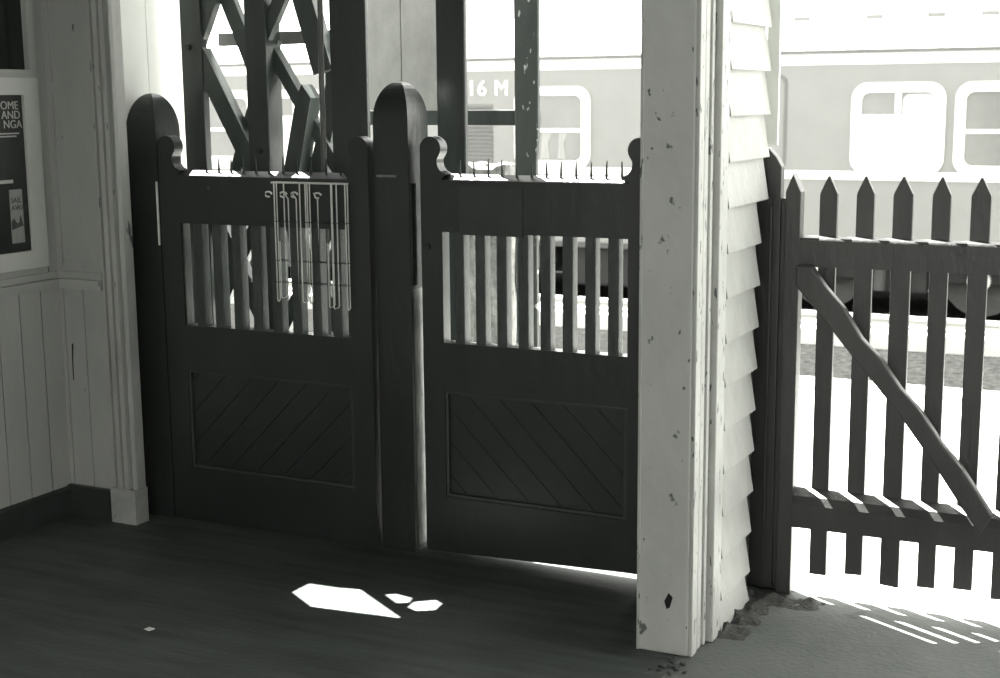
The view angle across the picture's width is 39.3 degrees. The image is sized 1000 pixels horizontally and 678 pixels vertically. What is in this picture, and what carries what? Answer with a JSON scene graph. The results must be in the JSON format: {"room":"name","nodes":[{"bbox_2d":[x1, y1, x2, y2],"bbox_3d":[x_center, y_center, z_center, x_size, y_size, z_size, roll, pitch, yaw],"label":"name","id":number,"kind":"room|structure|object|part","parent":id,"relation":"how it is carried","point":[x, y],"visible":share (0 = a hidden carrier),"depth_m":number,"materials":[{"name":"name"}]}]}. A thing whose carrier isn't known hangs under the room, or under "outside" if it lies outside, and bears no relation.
{"room":"railway station","nodes":[
{"label":"railway station","id":0,"kind":"room"},
{"bbox_2d":[0,0,70,508],"bbox_3d":[-3.208,0.055,2.195,0.132,2.300,7.000,4,11,26],"label":"wall","id":1,"kind":"structure","parent":0,"point":[34,440],"depth_m":5.11,"materials":[{"name":"paint"}]},
{"bbox_2d":[0,0,37,78],"bbox_3d":[-1.776,-1.222,4.756,0.030,0.680,0.470,4,11,26],"label":"window","id":2,"kind":"structure","parent":1,"relation":"in","point":[17,32],"depth_m":4.94,"materials":[{"name":"glass"}]},
{"bbox_3d":[-1.787,-1.223,4.761,0.005,0.620,0.410,4,11,26],"label":"pane","id":3,"kind":"part","parent":2,"relation":"part of","materials":[{"name":"black glass"}]},
{"bbox_2d":[0,78,48,272],"bbox_3d":[-1.778,-0.560,4.839,0.020,0.677,0.528,4,11,26],"label":"framed poster","id":4,"kind":"object","parent":1,"relation":"attached to","point":[23,222],"visible":1,"depth_m":4.98,"materials":[{"name":"black paper"}]},
{"bbox_2d":[0,180,12,183],"bbox_3d":[-1.743,-0.551,4.915,0.002,0.012,0.090,4,11,26],"label":"print","id":5,"kind":"object","parent":4,"relation":"attached to","point":[1,181],"depth_m":4.93},
{"bbox_2d":[0,95,30,253],"bbox_3d":[-1.782,-0.563,4.844,0.007,0.570,0.395,4,11,26],"label":"print","id":6,"kind":"object","parent":4,"relation":"attached to","point":[15,110],"depth_m":4.96},
{"bbox_2d":[12,216,23,229],"bbox_3d":[-1.717,-0.415,4.986,0.001,0.050,0.056,4,11,26],"label":"picture","id":7,"kind":"object","parent":4,"relation":"attached to","point":[17,221],"depth_m":4.99},
{"bbox_2d":[0,271,59,297],"bbox_3d":[-3.159,0.316,2.160,0.045,0.062,6.900,4,11,26],"label":"trim","id":8,"kind":"structure","parent":1,"relation":"attached to","point":[20,285],"depth_m":5.04,"materials":[{"name":"paint"}]},
{"bbox_2d":[0,486,72,541],"bbox_3d":[-3.159,1.144,2.306,0.030,0.115,6.900,4,11,26],"label":"baseboard","id":9,"kind":"structure","parent":1,"relation":"attached to","point":[16,519],"depth_m":5.15,"materials":[{"name":"black wood"}]},
{"bbox_2d":[41,0,186,488],"bbox_3d":[-1.431,-0.499,5.310,0.260,2.300,0.472,4,11,26],"label":"wall","id":10,"kind":"structure","parent":0,"point":[64,22],"depth_m":5.15,"materials":[{"name":"paint"}]},
{"bbox_2d":[55,271,102,290],"bbox_3d":[-1.551,-0.214,5.143,0.230,0.062,0.042,4,11,26],"label":"trim","id":11,"kind":"structure","parent":10,"relation":"attached to","point":[68,279],"depth_m":5.13,"materials":[{"name":"paint"}]},
{"bbox_2d":[67,483,111,520],"bbox_3d":[-1.541,0.614,5.292,0.230,0.115,0.030,4,11,26],"label":"baseboard","id":12,"kind":"structure","parent":10,"relation":"attached to","point":[89,501],"depth_m":5.27,"materials":[{"name":"black wood"}]},
{"bbox_2d":[0,514,681,677],"bbox_3d":[-4.735,1.341,2.173,7.790,0.200,9.200,4,11,26],"label":"floor","id":13,"kind":"structure","parent":0,"point":[79,594],"depth_m":4.31,"materials":[{"name":"black wood"}]},
{"bbox_2d":[86,0,148,524],"bbox_3d":[-1.389,-0.290,5.065,0.117,1.970,0.072,4,11,26],"label":"door frame","id":14,"kind":"structure","parent":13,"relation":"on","point":[129,493],"depth_m":5.04,"materials":[{"name":"paint"}]},
{"bbox_2d":[144,627,154,630],"bbox_3d":[-1.042,0.862,4.160,0.025,0.002,0.021,7,12,36],"label":"paper scrap","id":15,"kind":"object","parent":13,"relation":"on","point":[147,628],"visible":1,"depth_m":4.16,"materials":[{"name":"white paper"}]},
{"bbox_2d":[126,93,180,517],"bbox_3d":[-1.264,-0.118,5.226,0.136,1.575,0.143,4,11,26],"label":"gate post","id":16,"kind":"object","parent":13,"relation":"on","point":[151,117],"visible":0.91,"depth_m":5.16,"materials":[{"name":"paint"}]},
{"bbox_2d":[157,135,382,547],"bbox_3d":[-0.821,-0.005,4.981,0.886,1.421,0.048,4,11,26],"label":"wooden gate","id":17,"kind":"object","parent":16,"relation":"attached to","point":[277,429],"visible":0.98,"depth_m":4.97,"materials":[{"name":"paint"}]},
{"bbox_3d":[-0.823,-0.490,4.896,0.711,0.189,0.048,4,11,26],"label":"rail","id":18,"kind":"part","parent":17,"relation":"part of","materials":[{"name":"paint"}]},
{"bbox_3d":[-0.818,0.051,4.989,0.711,0.165,0.048,4,11,26],"label":"rail","id":19,"kind":"part","parent":17,"relation":"part of","materials":[{"name":"paint"}]},
{"bbox_3d":[-0.819,0.316,5.028,0.711,0.370,0.028,4,11,26],"label":"panel moulding","id":20,"kind":"part","parent":17,"relation":"part of","materials":[{"name":"paint"}]},
{"bbox_3d":[-0.813,0.596,5.083,0.711,0.202,0.048,4,11,26],"label":"rail","id":21,"kind":"part","parent":17,"relation":"part of","materials":[{"name":"paint"}]},
{"bbox_2d":[265,181,350,310],"bbox_3d":[-0.657,-0.319,4.787,0.323,0.433,0.038,4,11,26],"label":"wire rack","id":22,"kind":"object","parent":17,"relation":"hanging from","point":[306,221],"visible":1,"depth_m":4.78,"materials":[{"name":"grey metal"}]},
{"bbox_2d":[373,81,427,551],"bbox_3d":[-0.324,-0.067,4.793,0.148,1.605,0.143,4,11,26],"label":"gate post","id":23,"kind":"object","parent":13,"relation":"on","point":[400,122],"visible":0.94,"depth_m":4.74,"materials":[{"name":"paint"}]},
{"bbox_2d":[420,136,639,574],"bbox_3d":[0.113,0.055,4.573,0.812,1.416,0.058,4,11,26],"label":"wooden gate","id":24,"kind":"object","parent":23,"relation":"attached to","point":[531,452],"visible":0.99,"depth_m":4.58,"materials":[{"name":"paint"}]},
{"bbox_3d":[0.113,-0.429,4.492,0.657,0.189,0.048,4,11,26],"label":"rail","id":25,"kind":"part","parent":24,"relation":"part of","materials":[{"name":"paint"}]},
{"bbox_3d":[0.117,0.112,4.586,0.657,0.165,0.048,4,11,26],"label":"rail","id":26,"kind":"part","parent":24,"relation":"part of","materials":[{"name":"paint"}]},
{"bbox_3d":[0.116,0.377,4.625,0.657,0.370,0.028,4,11,26],"label":"panel moulding","id":27,"kind":"part","parent":24,"relation":"part of","materials":[{"name":"paint"}]},
{"bbox_3d":[0.122,0.655,4.680,0.657,0.197,0.048,4,11,26],"label":"rail","id":28,"kind":"part","parent":24,"relation":"part of","materials":[{"name":"paint"}]},
{"bbox_2d":[648,656,686,674],"bbox_3d":[0.383,0.932,3.671,0.112,0.008,0.526,4,11,26],"label":"grit","id":29,"kind":"object","parent":13,"relation":"on","point":[672,659],"visible":1,"depth_m":3.85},
{"bbox_2d":[636,0,731,656],"bbox_3d":[0.505,-0.257,3.840,0.182,2.290,0.210,4,11,26],"label":"post","id":30,"kind":"object","parent":13,"relation":"on","point":[686,44],"visible":1,"depth_m":3.81,"materials":[{"name":"paint"}]},
{"bbox_3d":[0.530,-0.241,3.743,0.014,2.290,0.043,4,11,26],"label":"corner moulding","id":31,"kind":"part","parent":30,"relation":"part of","materials":[{"name":"paint"}]},
{"bbox_3d":[0.550,-0.248,3.787,0.010,2.290,0.034,4,11,26],"label":"corner moulding","id":32,"kind":"part","parent":30,"relation":"part of","materials":[{"name":"paint"}]},
{"bbox_3d":[0.569,-0.254,3.820,0.014,2.290,0.022,4,11,26],"label":"corner moulding","id":33,"kind":"part","parent":30,"relation":"part of","materials":[{"name":"paint"}]},
{"bbox_3d":[0.602,-0.263,3.867,0.032,2.290,0.074,4,11,26],"label":"corner moulding","id":34,"kind":"part","parent":30,"relation":"part of","materials":[{"name":"paint"}]},
{"bbox_2d":[367,0,436,110],"bbox_3d":[-0.396,-1.750,5.446,0.355,1.700,0.020,4,11,26],"label":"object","id":35,"kind":"object","parent":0,"point":[401,33],"visible":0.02,"depth_m":5.53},
{"bbox_2d":[229,265,999,391],"bbox_3d":[6.057,-3.380,34.560,100.000,0.280,52.600,4,11,26],"label":"ground","id":36,"kind":"structure","parent":0,"point":[953,371],"depth_m":13.84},
{"bbox_2d":[207,2,999,315],"bbox_3d":[-1.880,-2.653,19.642,31.000,3.410,2.920,4,11,26],"label":"carriage","id":37,"kind":"object","parent":36,"relation":"on","point":[886,94],"visible":0.41,"depth_m":15.38,"materials":[{"name":"paint"}]},
{"bbox_3d":[-3.710,-2.861,18.934,0.784,0.795,0.012,4,11,26],"label":"pane","id":38,"kind":"part","parent":37,"relation":"part of","materials":[{"name":"grey glass"}]},
{"bbox_3d":[-2.680,-2.783,18.428,0.784,0.795,0.012,4,11,26],"label":"pane","id":39,"kind":"part","parent":37,"relation":"part of","materials":[{"name":"white glass"}]},
{"bbox_2d":[283,116,314,156],"bbox_3d":[-2.683,-2.664,18.441,0.764,0.535,0.006,4,11,26],"label":"blind","id":40,"kind":"object","parent":37,"relation":"hanging from","point":[287,120],"depth_m":18.49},
{"bbox_2d":[541,133,551,158],"bbox_3d":[0.557,-2.327,16.866,0.150,0.310,0.006,4,11,26],"label":"curtain","id":41,"kind":"object","parent":37,"relation":"hanging from","point":[546,138],"depth_m":16.86,"materials":[{"name":"white fabric"}]},
{"bbox_3d":[0.629,-2.532,16.803,0.786,0.795,0.012,4,11,26],"label":"pane","id":42,"kind":"part","parent":37,"relation":"part of","materials":[{"name":"grey glass"}]},
{"bbox_2d":[558,133,566,158],"bbox_3d":[0.750,-2.312,16.771,0.130,0.310,0.006,4,11,26],"label":"curtain","id":43,"kind":"object","parent":37,"relation":"hanging from","point":[562,137],"depth_m":16.77,"materials":[{"name":"white fabric"}]},
{"bbox_3d":[4.264,-2.256,15.019,0.784,0.795,0.012,4,11,26],"label":"pane","id":44,"kind":"part","parent":37,"relation":"part of","materials":[{"name":"white glass"}]},
{"bbox_2d":[860,115,934,164],"bbox_3d":[4.261,-2.137,15.031,0.764,0.535,0.006,4,11,26],"label":"blind","id":45,"kind":"object","parent":37,"relation":"hanging from","point":[884,139],"depth_m":15.02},
{"bbox_3d":[4.453,-0.700,15.558,2.600,0.340,0.220,4,11,26],"label":"bogie frame","id":46,"kind":"part","parent":37,"relation":"part of","materials":[{"name":"black metal"}]},
{"bbox_2d":[902,95,934,146],"bbox_3d":[4.454,-2.324,14.899,0.327,0.545,0.010,4,11,26],"label":"blind","id":47,"kind":"object","parent":37,"relation":"hanging from","point":[918,111],"depth_m":14.89,"materials":[{"name":"white fabric"}]},
{"bbox_3d":[5.236,-2.183,14.542,0.786,0.795,0.012,4,11,26],"label":"pane","id":48,"kind":"part","parent":37,"relation":"part of","materials":[{"name":"grey glass"}]},
{"bbox_2d":[231,292,999,357],"bbox_3d":[-1.879,-0.423,16.578,34.000,0.160,0.200,4,11,26],"label":"kerb","id":49,"kind":"object","parent":36,"relation":"on","point":[917,342],"depth_m":13.72,"materials":[{"name":"white concrete"}]},
{"bbox_2d":[288,279,999,331],"bbox_3d":[-1.465,-0.579,17.396,34.000,0.180,0.140,4,11,26],"label":"track rail","id":50,"kind":"object","parent":36,"relation":"on","point":[918,321],"visible":0.02,"depth_m":14.66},
{"bbox_2d":[289,287,999,336],"bbox_3d":[-1.758,-0.475,16.814,34.000,0.180,0.140,4,11,26],"label":"track rail","id":51,"kind":"object","parent":36,"relation":"on","point":[557,306],"visible":0.02,"depth_m":14.00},
{"bbox_2d":[720,0,771,631],"bbox_3d":[0.576,-0.562,4.100,0.330,2.800,0.410,4,11,26],"label":"wall","id":52,"kind":"structure","parent":0,"point":[750,58],"depth_m":4.08,"materials":[{"name":"white paint"}]},
{"bbox_2d":[765,0,781,144],"bbox_3d":[0.812,-1.225,4.106,0.038,1.300,0.012,4,11,26],"label":"trim","id":53,"kind":"structure","parent":52,"relation":"attached to","point":[774,32],"depth_m":4.17,"materials":[{"name":"white wood"}]},
{"bbox_2d":[662,585,999,677],"bbox_3d":[3.103,2.032,-2.225,10.210,0.198,10.200,4,11,26],"label":"pavement","id":54,"kind":"structure","parent":0,"point":[844,638],"depth_m":3.99,"materials":[{"name":"grey concrete"}]},
{"bbox_2d":[745,147,785,587],"bbox_3d":[0.786,0.113,4.319,0.225,1.392,0.200,4,11,26],"label":"gate post","id":55,"kind":"object","parent":54,"relation":"on","point":[761,542],"visible":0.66,"depth_m":4.35,"materials":[{"name":"paint"}]},
{"bbox_2d":[776,173,999,599],"bbox_3d":[1.268,0.181,4.109,0.898,1.311,0.095,4,11,26],"label":"gate","id":56,"kind":"object","parent":55,"relation":"attached to","point":[967,526],"visible":1,"depth_m":4.17,"materials":[{"name":"paint"}]},
{"bbox_3d":[1.274,0.549,4.183,0.802,0.120,0.042,4,11,26],"label":"rail","id":57,"kind":"part","parent":56,"relation":"part of","materials":[{"name":"paint"}]},
{"bbox_3d":[1.267,-0.239,4.047,0.802,0.090,0.040,4,11,26],"label":"rail","id":58,"kind":"part","parent":56,"relation":"part of","materials":[{"name":"paint"}]},
{"bbox_2d":[716,587,825,640],"bbox_3d":[0.876,0.834,4.165,0.420,0.042,0.425,4,11,26],"label":"dirt","id":59,"kind":"object","parent":54,"relation":"on","point":[752,610],"visible":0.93,"depth_m":4.28,"materials":[{"name":"grey soil"}]},
{"bbox_2d":[772,388,999,621],"bbox_3d":[-5.463,0.452,9.412,42.000,0.900,3.200,4,11,26],"label":"platform","id":60,"kind":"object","parent":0,"point":[976,603],"depth_m":5.29,"materials":[{"name":"white concrete"}]},
{"bbox_2d":[179,0,370,334],"bbox_3d":[-0.799,-0.599,5.166,0.807,2.534,0.138,4,11,26],"label":"support","id":61,"kind":"object","parent":60,"relation":"on","point":[257,35],"visible":0.48,"depth_m":5.09,"materials":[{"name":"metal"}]},
{"bbox_3d":[-1.134,-0.617,5.290,0.094,2.534,0.035,4,11,26],"label":"screen post","id":62,"kind":"part","parent":61,"relation":"part of","materials":[{"name":"grey wood"}]},
{"bbox_3d":[-0.860,-0.601,5.183,0.091,2.534,0.092,4,11,26],"label":"screen post","id":63,"kind":"part","parent":61,"relation":"part of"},
{"bbox_3d":[-0.524,-0.569,4.982,0.149,2.534,0.018,4,11,26],"label":"screen post","id":64,"kind":"part","parent":61,"relation":"part of","materials":[{"name":"grey wood"}]},
{"bbox_2d":[317,0,331,333],"bbox_3d":[-0.622,-0.319,5.045,0.026,2.020,0.019,4,11,26],"label":"pipe","id":65,"kind":"object","parent":60,"relation":"on","point":[319,2],"visible":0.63,"depth_m":4.95,"materials":[{"name":"grey metal"}]},
{"bbox_2d":[436,0,470,341],"bbox_3d":[-0.163,-0.874,4.769,0.111,3.200,0.020,4,11,26],"label":"upright post","id":66,"kind":"object","parent":60,"relation":"on","point":[451,17],"visible":0.2,"depth_m":4.76,"materials":[{"name":"grey wood"}]},
{"bbox_2d":[468,161,516,344],"bbox_3d":[-0.092,-0.058,5.627,0.347,1.299,0.168,4,11,26],"label":"wall","id":67,"kind":"structure","parent":60,"relation":"on","point":[480,166],"depth_m":5.50,"materials":[{"name":"white"}]},
{"bbox_2d":[514,0,539,346],"bbox_3d":[0.099,-0.938,5.125,0.104,3.200,0.020,4,11,26],"label":"upright post","id":68,"kind":"object","parent":60,"relation":"on","point":[526,12],"visible":0.37,"depth_m":5.13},
{"bbox_2d":[370,110,540,125],"bbox_3d":[-0.260,-0.848,5.367,0.900,0.057,0.050,4,11,26],"label":"rail","id":69,"kind":"object","parent":68,"relation":"attached to","point":[475,117],"visible":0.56,"depth_m":5.24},
{"bbox_2d":[799,376,999,404],"bbox_3d":[-4.755,-0.193,10.755,42.000,0.140,0.240,4,11,26],"label":"trim","id":70,"kind":"structure","parent":60,"relation":"attached to","point":[806,382],"depth_m":7.32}
]}

